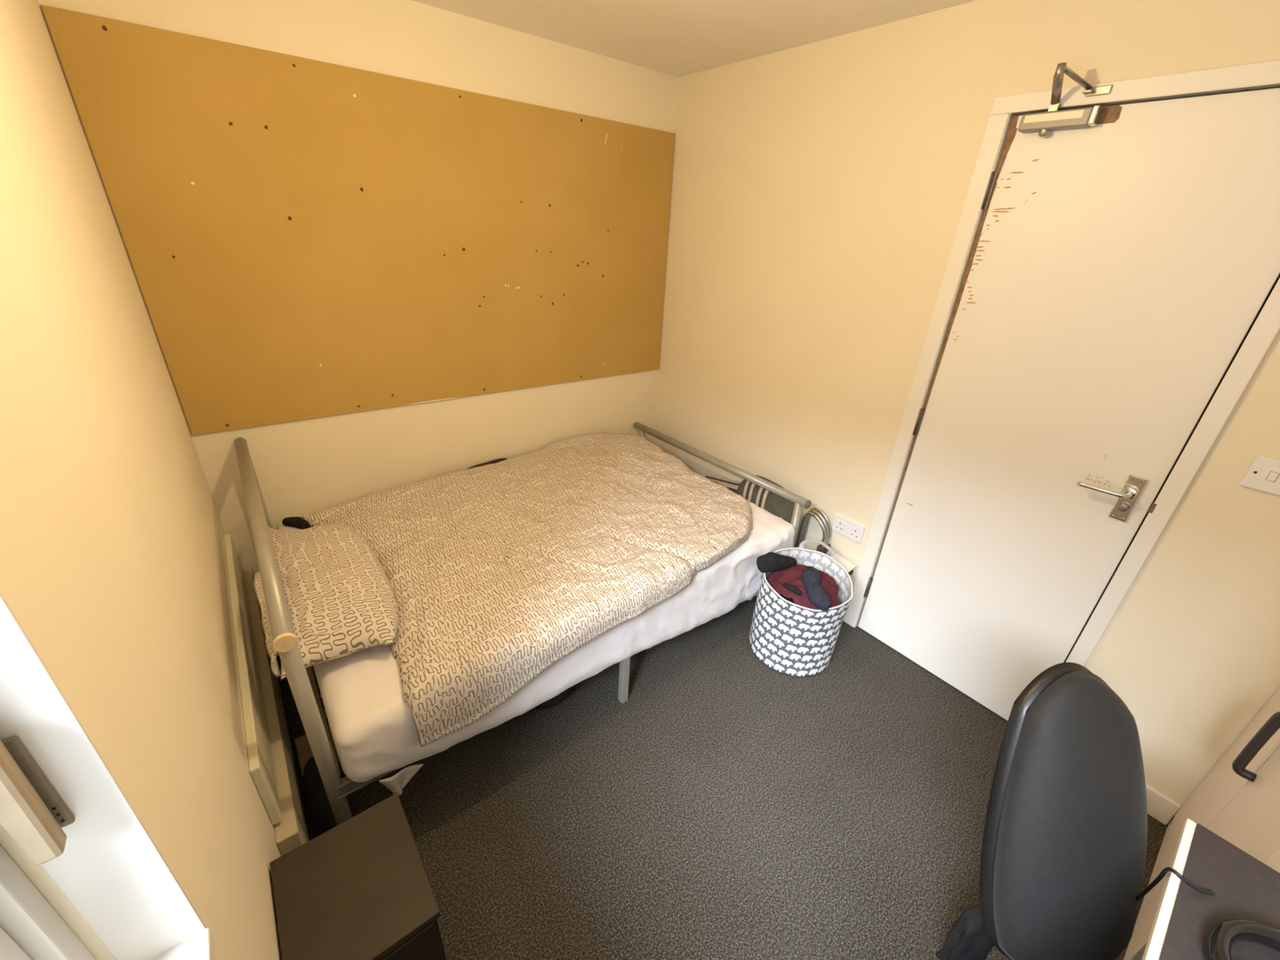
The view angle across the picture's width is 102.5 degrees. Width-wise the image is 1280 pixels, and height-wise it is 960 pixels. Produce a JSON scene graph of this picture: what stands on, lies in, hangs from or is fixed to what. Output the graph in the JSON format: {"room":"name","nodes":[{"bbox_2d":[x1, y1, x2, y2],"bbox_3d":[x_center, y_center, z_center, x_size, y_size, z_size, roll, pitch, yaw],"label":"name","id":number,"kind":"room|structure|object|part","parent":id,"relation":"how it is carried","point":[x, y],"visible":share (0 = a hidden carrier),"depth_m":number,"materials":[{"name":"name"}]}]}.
{"room":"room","nodes":[
{"label":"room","id":0,"kind":"room"},
{"bbox_2d":[0,0,281,959],"bbox_3d":[-0.713,0.206,0.573,0.200,2.283,3.150,-16,32,-35],"label":"wall","id":1,"kind":"structure","parent":0,"point":[113,565],"depth_m":0.75,"materials":[{"name":"beige paint"}]},
{"bbox_2d":[0,591,214,959],"bbox_3d":[-0.173,0.230,-0.117,0.154,1.260,1.210,-16,32,-35],"label":"window","id":2,"kind":"structure","parent":1,"relation":"in","point":[61,803],"depth_m":0.47,"materials":[{"name":"white plastic"}]},
{"bbox_3d":[-0.212,0.240,-0.132,0.046,1.168,1.128,-16,32,-35],"label":"sash","id":3,"kind":"part","parent":2,"relation":"part of","materials":[{"name":"white plastic"}]},
{"bbox_3d":[-0.522,0.265,0.429,0.023,0.147,0.029,-16,32,-35],"label":"lever","id":4,"kind":"part","parent":2,"relation":"part of","materials":[{"name":"beige paint"}]},
{"bbox_3d":[-0.533,0.269,0.446,0.026,0.116,0.005,-16,32,-35],"label":"handle plate","id":5,"kind":"part","parent":2,"relation":"part of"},
{"bbox_3d":[-0.204,0.230,-0.145,0.072,1.240,1.210,-16,32,-35],"label":"frame","id":6,"kind":"part","parent":2,"relation":"part of","materials":[{"name":"white plastic"}]},
{"bbox_3d":[-0.176,0.776,0.173,0.082,0.024,1.209,-16,32,-35],"label":"sill","id":7,"kind":"part","parent":2,"relation":"part of","materials":[{"name":"white paint"}]},
{"bbox_2d":[223,533,281,825],"bbox_3d":[-1.213,0.511,1.582,0.020,0.200,1.160,-16,32,-35],"label":"radiator","id":8,"kind":"object","parent":1,"relation":"attached to","point":[260,762],"visible":1,"depth_m":1.37,"materials":[{"name":"white metal"}]},
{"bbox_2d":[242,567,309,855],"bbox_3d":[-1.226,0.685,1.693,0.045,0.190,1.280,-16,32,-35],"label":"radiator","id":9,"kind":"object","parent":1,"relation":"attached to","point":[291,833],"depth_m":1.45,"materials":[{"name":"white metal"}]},
{"bbox_2d":[37,0,678,574],"bbox_3d":[-0.806,-0.667,2.355,2.488,2.283,0.100,-16,32,-35],"label":"wall","id":10,"kind":"structure","parent":0,"point":[302,467],"depth_m":2.10,"materials":[{"name":"beige paint"}]},
{"bbox_2d":[40,4,675,435],"bbox_3d":[-0.717,-0.946,2.204,2.178,1.185,0.013,-16,32,-35],"label":"notice board","id":11,"kind":"object","parent":10,"relation":"attached to","point":[304,238],"visible":1,"depth_m":1.93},
{"bbox_2d":[411,0,976,77],"bbox_3d":[0.250,-1.111,0.712,2.488,0.060,3.350,-16,32,-35],"label":"ceiling","id":12,"kind":"structure","parent":0,"point":[678,38],"depth_m":1.83,"materials":[{"name":"white paint"}]},
{"bbox_2d":[276,595,1168,959],"bbox_3d":[0.129,0.993,1.736,2.488,0.060,3.350,-16,32,-35],"label":"floor","id":13,"kind":"structure","parent":0,"point":[734,806],"depth_m":1.60,"materials":[{"name":"grey carpet"}]},
{"bbox_2d":[294,724,339,777],"bbox_3d":[-1.070,0.894,1.706,0.108,0.016,0.160,-16,32,-35],"label":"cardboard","id":14,"kind":"object","parent":13,"relation":"on","point":[304,752],"visible":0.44,"depth_m":1.69,"materials":[{"name":"brown cardboard"}]},
{"bbox_2d":[302,755,342,835],"bbox_3d":[-0.925,0.923,1.514,0.095,0.146,0.253,-16,32,-35],"label":"rucksack","id":15,"kind":"object","parent":13,"relation":"on","point":[321,813],"visible":0.48,"depth_m":1.44,"materials":[{"name":"black fabric"}]},
{"bbox_2d":[270,793,446,959],"bbox_3d":[-0.575,0.994,1.101,0.246,0.420,0.303,-16,32,-35],"label":"nightstand","id":16,"kind":"object","parent":13,"relation":"on","point":[360,889],"visible":1,"depth_m":1.01,"materials":[{"name":"brown wood"}]},
{"bbox_3d":[-0.491,0.960,0.970,0.224,0.175,0.008,-16,32,-35],"label":"drawer","id":17,"kind":"part","parent":16,"relation":"part of","materials":[{"name":"black wood"}]},
{"bbox_2d":[234,422,811,825],"bbox_3d":[-0.392,0.231,2.210,1.936,0.839,1.258,-16,32,-35],"label":"frame","id":18,"kind":"object","parent":13,"relation":"on","point":[302,681],"visible":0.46,"depth_m":1.32,"materials":[{"name":"silver metal"}]},
{"bbox_3d":[-1.487,0.250,2.070,0.036,0.815,0.037,-16,32,-35],"label":"post","id":19,"kind":"part","parent":18,"relation":"part of","materials":[{"name":"silver metal"}]},
{"bbox_3d":[-0.779,0.687,1.268,0.036,0.805,0.037,-16,32,-35],"label":"post","id":20,"kind":"part","parent":18,"relation":"part of","materials":[{"name":"silver metal"}]},
{"bbox_3d":[-1.136,0.573,1.733,0.024,0.035,1.140,-16,32,-35],"label":"rail","id":21,"kind":"part","parent":18,"relation":"part of","materials":[{"name":"grey metal"}]},
{"bbox_3d":[-0.039,0.575,1.863,1.896,0.038,0.046,-16,32,-35],"label":"rail","id":22,"kind":"part","parent":18,"relation":"part of","materials":[{"name":"grey metal"}]},
{"bbox_2d":[378,764,423,795],"bbox_3d":[-0.647,0.819,1.404,0.111,0.089,0.016,-16,32,-35],"label":"cloth","id":23,"kind":"object","parent":18,"relation":"hanging from","point":[398,781],"visible":0.99,"depth_m":1.40,"materials":[{"name":"white fabric"}]},
{"bbox_2d":[276,501,795,782],"bbox_3d":[-0.394,0.333,2.251,1.836,0.359,1.256,-16,32,-35],"label":"mattress","id":24,"kind":"object","parent":18,"relation":"on","point":[373,729],"visible":0.12,"depth_m":1.57,"materials":[{"name":"white fabric"}]},
{"bbox_2d":[282,516,311,528],"bbox_3d":[-1.369,0.170,2.047,0.121,0.047,0.048,7,26,7],"label":"sock","id":25,"kind":"object","parent":24,"relation":"on","point":[300,522],"visible":0.9,"depth_m":2.03,"materials":[{"name":"black fabric"}]},
{"bbox_2d":[253,523,399,679],"bbox_3d":[-1.051,0.290,1.690,0.352,0.170,0.928,-16,32,-35],"label":"pillow","id":26,"kind":"object","parent":24,"relation":"on","point":[340,597],"visible":0.9,"depth_m":1.50,"materials":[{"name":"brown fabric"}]},
{"bbox_2d":[466,457,509,469],"bbox_3d":[-0.794,-0.032,2.586,0.537,0.117,0.054,-16,32,-35],"label":"blanket","id":27,"kind":"object","parent":24,"relation":"on","point":[497,460],"visible":0.12,"depth_m":2.58,"materials":[{"name":"fabric"}]},
{"bbox_2d":[302,432,752,746],"bbox_3d":[-0.316,0.188,2.216,1.740,0.232,1.269,-19,34,-38],"label":"duvet","id":28,"kind":"object","parent":24,"relation":"on","point":[499,572],"visible":0.97,"depth_m":1.87,"materials":[{"name":"brown fabric"}]},
{"bbox_3d":[-0.059,0.718,1.898,0.028,0.264,0.028,-16,32,-35],"label":"leg","id":29,"kind":"part","parent":18,"relation":"part of","materials":[{"name":"silver metal"}]},
{"bbox_3d":[0.001,-0.068,3.209,0.036,0.545,0.037,-16,32,-35],"label":"post","id":30,"kind":"part","parent":18,"relation":"part of","materials":[{"name":"silver metal"}]},
{"bbox_3d":[0.697,0.346,2.414,0.036,0.567,0.037,-16,32,-35],"label":"post","id":31,"kind":"part","parent":18,"relation":"part of","materials":[{"name":"silver metal"}]},
{"bbox_2d":[533,684,574,709],"bbox_3d":[-0.418,0.697,1.993,0.262,0.186,0.434,-16,32,-35],"label":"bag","id":32,"kind":"object","parent":13,"relation":"on","point":[557,699],"visible":0.06,"depth_m":1.84,"materials":[{"name":"black fabric"}]},
{"bbox_2d":[700,473,795,523],"bbox_3d":[0.532,0.194,2.726,0.116,0.542,0.651,-16,32,-35],"label":"holdall","id":33,"kind":"object","parent":13,"relation":"on","point":[775,504],"visible":0.22,"depth_m":2.51,"materials":[{"name":"fabric"}]},
{"bbox_2d":[749,538,853,677],"bbox_3d":[0.668,0.532,2.153,0.355,0.453,0.364,-4,27,-14],"label":"laundry hamper","id":34,"kind":"object","parent":13,"relation":"on","point":[790,638],"visible":0.84,"depth_m":2.07,"materials":[{"name":"grey fabric"}]},
{"bbox_2d":[756,551,796,573],"bbox_3d":[0.564,0.335,2.103,0.187,0.085,0.083,-6,27,-18],"label":"sock","id":35,"kind":"object","parent":34,"relation":"hanging from","point":[770,562],"visible":0.98,"depth_m":2.07,"materials":[{"name":"black fabric"}]},
{"bbox_2d":[766,564,839,609],"bbox_3d":[0.675,0.408,2.064,0.290,0.073,0.290,-16,32,-35],"label":"jumper","id":36,"kind":"object","parent":34,"relation":"in","point":[792,575],"visible":0.56,"depth_m":2.04,"materials":[{"name":"red fabric"}]},
{"bbox_2d":[782,582,802,595],"bbox_3d":[0.592,0.421,1.993,0.029,0.028,0.082,-16,32,-35],"label":"sock","id":37,"kind":"object","parent":36,"relation":"on","point":[793,588],"visible":1,"depth_m":1.98,"materials":[{"name":"black fabric"}]},
{"bbox_2d":[800,566,831,610],"bbox_3d":[0.674,0.410,1.981,0.080,0.099,0.201,1,26,-4],"label":"sock","id":38,"kind":"object","parent":36,"relation":"on","point":[811,577],"visible":1,"depth_m":1.94,"materials":[{"name":"blue fabric"}]},
{"bbox_3d":[0.763,0.294,2.207,0.155,0.062,0.035,15,28,22],"label":"carry handle","id":39,"kind":"part","parent":34,"relation":"part of","materials":[{"name":"white fabric"}]},
{"bbox_2d":[795,506,831,554],"bbox_3d":[0.812,0.363,2.463,0.066,0.487,0.150,-16,32,-35],"label":"stool","id":40,"kind":"object","parent":13,"relation":"on","point":[825,526],"visible":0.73,"depth_m":2.37,"materials":[{"name":"silver metal"}]},
{"bbox_2d":[834,553,856,577],"bbox_3d":[0.880,0.516,2.370,0.131,0.318,0.108,-16,32,-35],"label":"carton","id":41,"kind":"object","parent":13,"relation":"on","point":[849,566],"visible":0.14,"depth_m":2.32,"materials":[{"name":"white cardboard"}]},
{"bbox_2d":[979,662,1147,959],"bbox_3d":[0.825,0.938,0.830,0.642,0.900,0.733,-16,32,-35],"label":"office chair","id":42,"kind":"object","parent":13,"relation":"on","point":[1064,851],"visible":1,"depth_m":0.94,"materials":[{"name":"black leather"}]},
{"bbox_2d":[935,903,993,959],"bbox_3d":[0.771,0.977,1.146,0.109,0.360,0.076,-16,32,-35],"label":"jacket","id":43,"kind":"object","parent":42,"relation":"hanging from","point":[967,940],"visible":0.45,"depth_m":1.16,"materials":[{"name":"black fabric"}]},
{"bbox_2d":[1130,818,1196,959],"bbox_3d":[0.620,1.190,0.475,1.294,0.740,0.624,-16,32,-35],"label":"desk","id":44,"kind":"object","parent":13,"relation":"on","point":[1152,949],"visible":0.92,"depth_m":0.79,"materials":[{"name":"white laminate"}]},
{"bbox_3d":[1.130,1.061,0.826,0.022,0.716,0.544,-16,32,-35],"label":"panel","id":45,"kind":"part","parent":44,"relation":"part of","materials":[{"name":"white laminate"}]},
{"bbox_2d":[1136,866,1214,902],"bbox_3d":[0.918,0.814,0.957,0.254,0.525,0.056,-16,32,-35],"label":"cable","id":46,"kind":"object","parent":44,"relation":"hanging from","point":[1166,870],"visible":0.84,"depth_m":0.81,"materials":[{"name":"black plastic"}]},
{"bbox_2d":[1159,822,1279,959],"bbox_3d":[0.779,0.793,0.458,0.873,0.004,0.522,-16,32,-35],"label":"desk mat","id":47,"kind":"object","parent":44,"relation":"on","point":[1244,886],"visible":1,"depth_m":0.78,"materials":[{"name":"grey"}]},
{"bbox_2d":[1204,918,1279,959],"bbox_3d":[0.865,0.671,0.670,0.212,0.035,0.157,4,26,0],"label":"headphones","id":48,"kind":"object","parent":47,"relation":"on","point":[1220,940],"visible":1,"depth_m":0.72,"materials":[{"name":"black plastic"}]},
{"bbox_2d":[1123,687,1279,959],"bbox_3d":[1.535,0.341,0.770,0.866,2.100,0.548,-16,32,-35],"label":"wardrobe","id":49,"kind":"object","parent":13,"relation":"on","point":[1238,800],"visible":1,"depth_m":1.22,"materials":[{"name":"beige laminate"}]},
{"bbox_3d":[1.597,0.179,1.060,0.358,2.035,0.019,-16,32,-35],"label":"door","id":50,"kind":"part","parent":49,"relation":"part of","materials":[{"name":"beige laminate"}]},
{"bbox_3d":[1.398,0.594,1.150,0.022,0.203,0.041,-16,32,-35],"label":"bow handle","id":51,"kind":"part","parent":49,"relation":"part of","materials":[{"name":"black metal"}]},
{"bbox_3d":[1.093,0.347,0.707,0.094,2.100,0.020,-16,32,-35],"label":"post","id":52,"kind":"part","parent":49,"relation":"part of","materials":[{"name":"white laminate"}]},
{"bbox_2d":[653,0,1279,824],"bbox_3d":[1.131,-0.336,1.905,0.100,2.283,3.150,-16,32,-35],"label":"wall","id":53,"kind":"structure","parent":0,"point":[820,188],"depth_m":1.86,"materials":[{"name":"beige paint"}]},
{"bbox_2d":[831,513,865,543],"bbox_3d":[0.932,0.216,2.305,0.012,0.086,0.146,-16,32,-35],"label":"wall socket","id":54,"kind":"object","parent":53,"relation":"attached to","point":[847,527],"visible":1,"depth_m":2.30,"materials":[{"name":"white plastic"}]},
{"bbox_2d":[843,59,1279,666],"bbox_3d":[1.294,-0.085,1.736,0.068,1.996,0.727,-16,32,-35],"label":"door frame","id":55,"kind":"structure","parent":53,"relation":"attached to","point":[1275,86],"depth_m":1.58,"materials":[{"name":"white wood"}]},
{"bbox_2d":[857,62,1279,720],"bbox_3d":[1.237,-0.100,1.682,0.180,2.052,0.719,-16,32,-35],"label":"door","id":56,"kind":"structure","parent":53,"relation":"in","point":[1122,258],"depth_m":1.56,"materials":[{"name":"white paint"}]},
{"bbox_3d":[1.159,-0.995,1.475,0.026,0.016,0.026,-16,32,-35],"label":"adjuster knob","id":57,"kind":"part","parent":56,"relation":"part of","materials":[{"name":"metal"}]},
{"bbox_3d":[1.147,-1.050,1.375,0.130,0.086,0.090,-16,32,-35],"label":"closer arm","id":58,"kind":"part","parent":56,"relation":"part of","materials":[{"name":"metal"}]},
{"bbox_3d":[1.397,0.026,1.534,0.062,0.036,0.133,-16,32,-35],"label":"lever","id":59,"kind":"part","parent":56,"relation":"part of","materials":[{"name":"silver metal"}]},
{"bbox_3d":[1.452,0.055,1.528,0.008,0.143,0.044,-16,32,-35],"label":"handle plate","id":60,"kind":"part","parent":56,"relation":"part of","materials":[{"name":"silver metal"}]},
{"bbox_2d":[1145,783,1181,825],"bbox_3d":[1.569,0.989,1.738,0.014,0.095,0.353,-16,32,-35],"label":"baseboard","id":61,"kind":"structure","parent":53,"relation":"attached to","point":[1160,806],"depth_m":1.63,"materials":[{"name":"white wood"}]},
{"bbox_2d":[1239,454,1279,496],"bbox_3d":[1.595,-0.009,1.296,0.013,0.086,0.086,-16,32,-35],"label":"light switch","id":62,"kind":"object","parent":53,"relation":"attached to","point":[1264,473],"visible":1,"depth_m":1.30,"materials":[{"name":"white plastic"}]}
]}

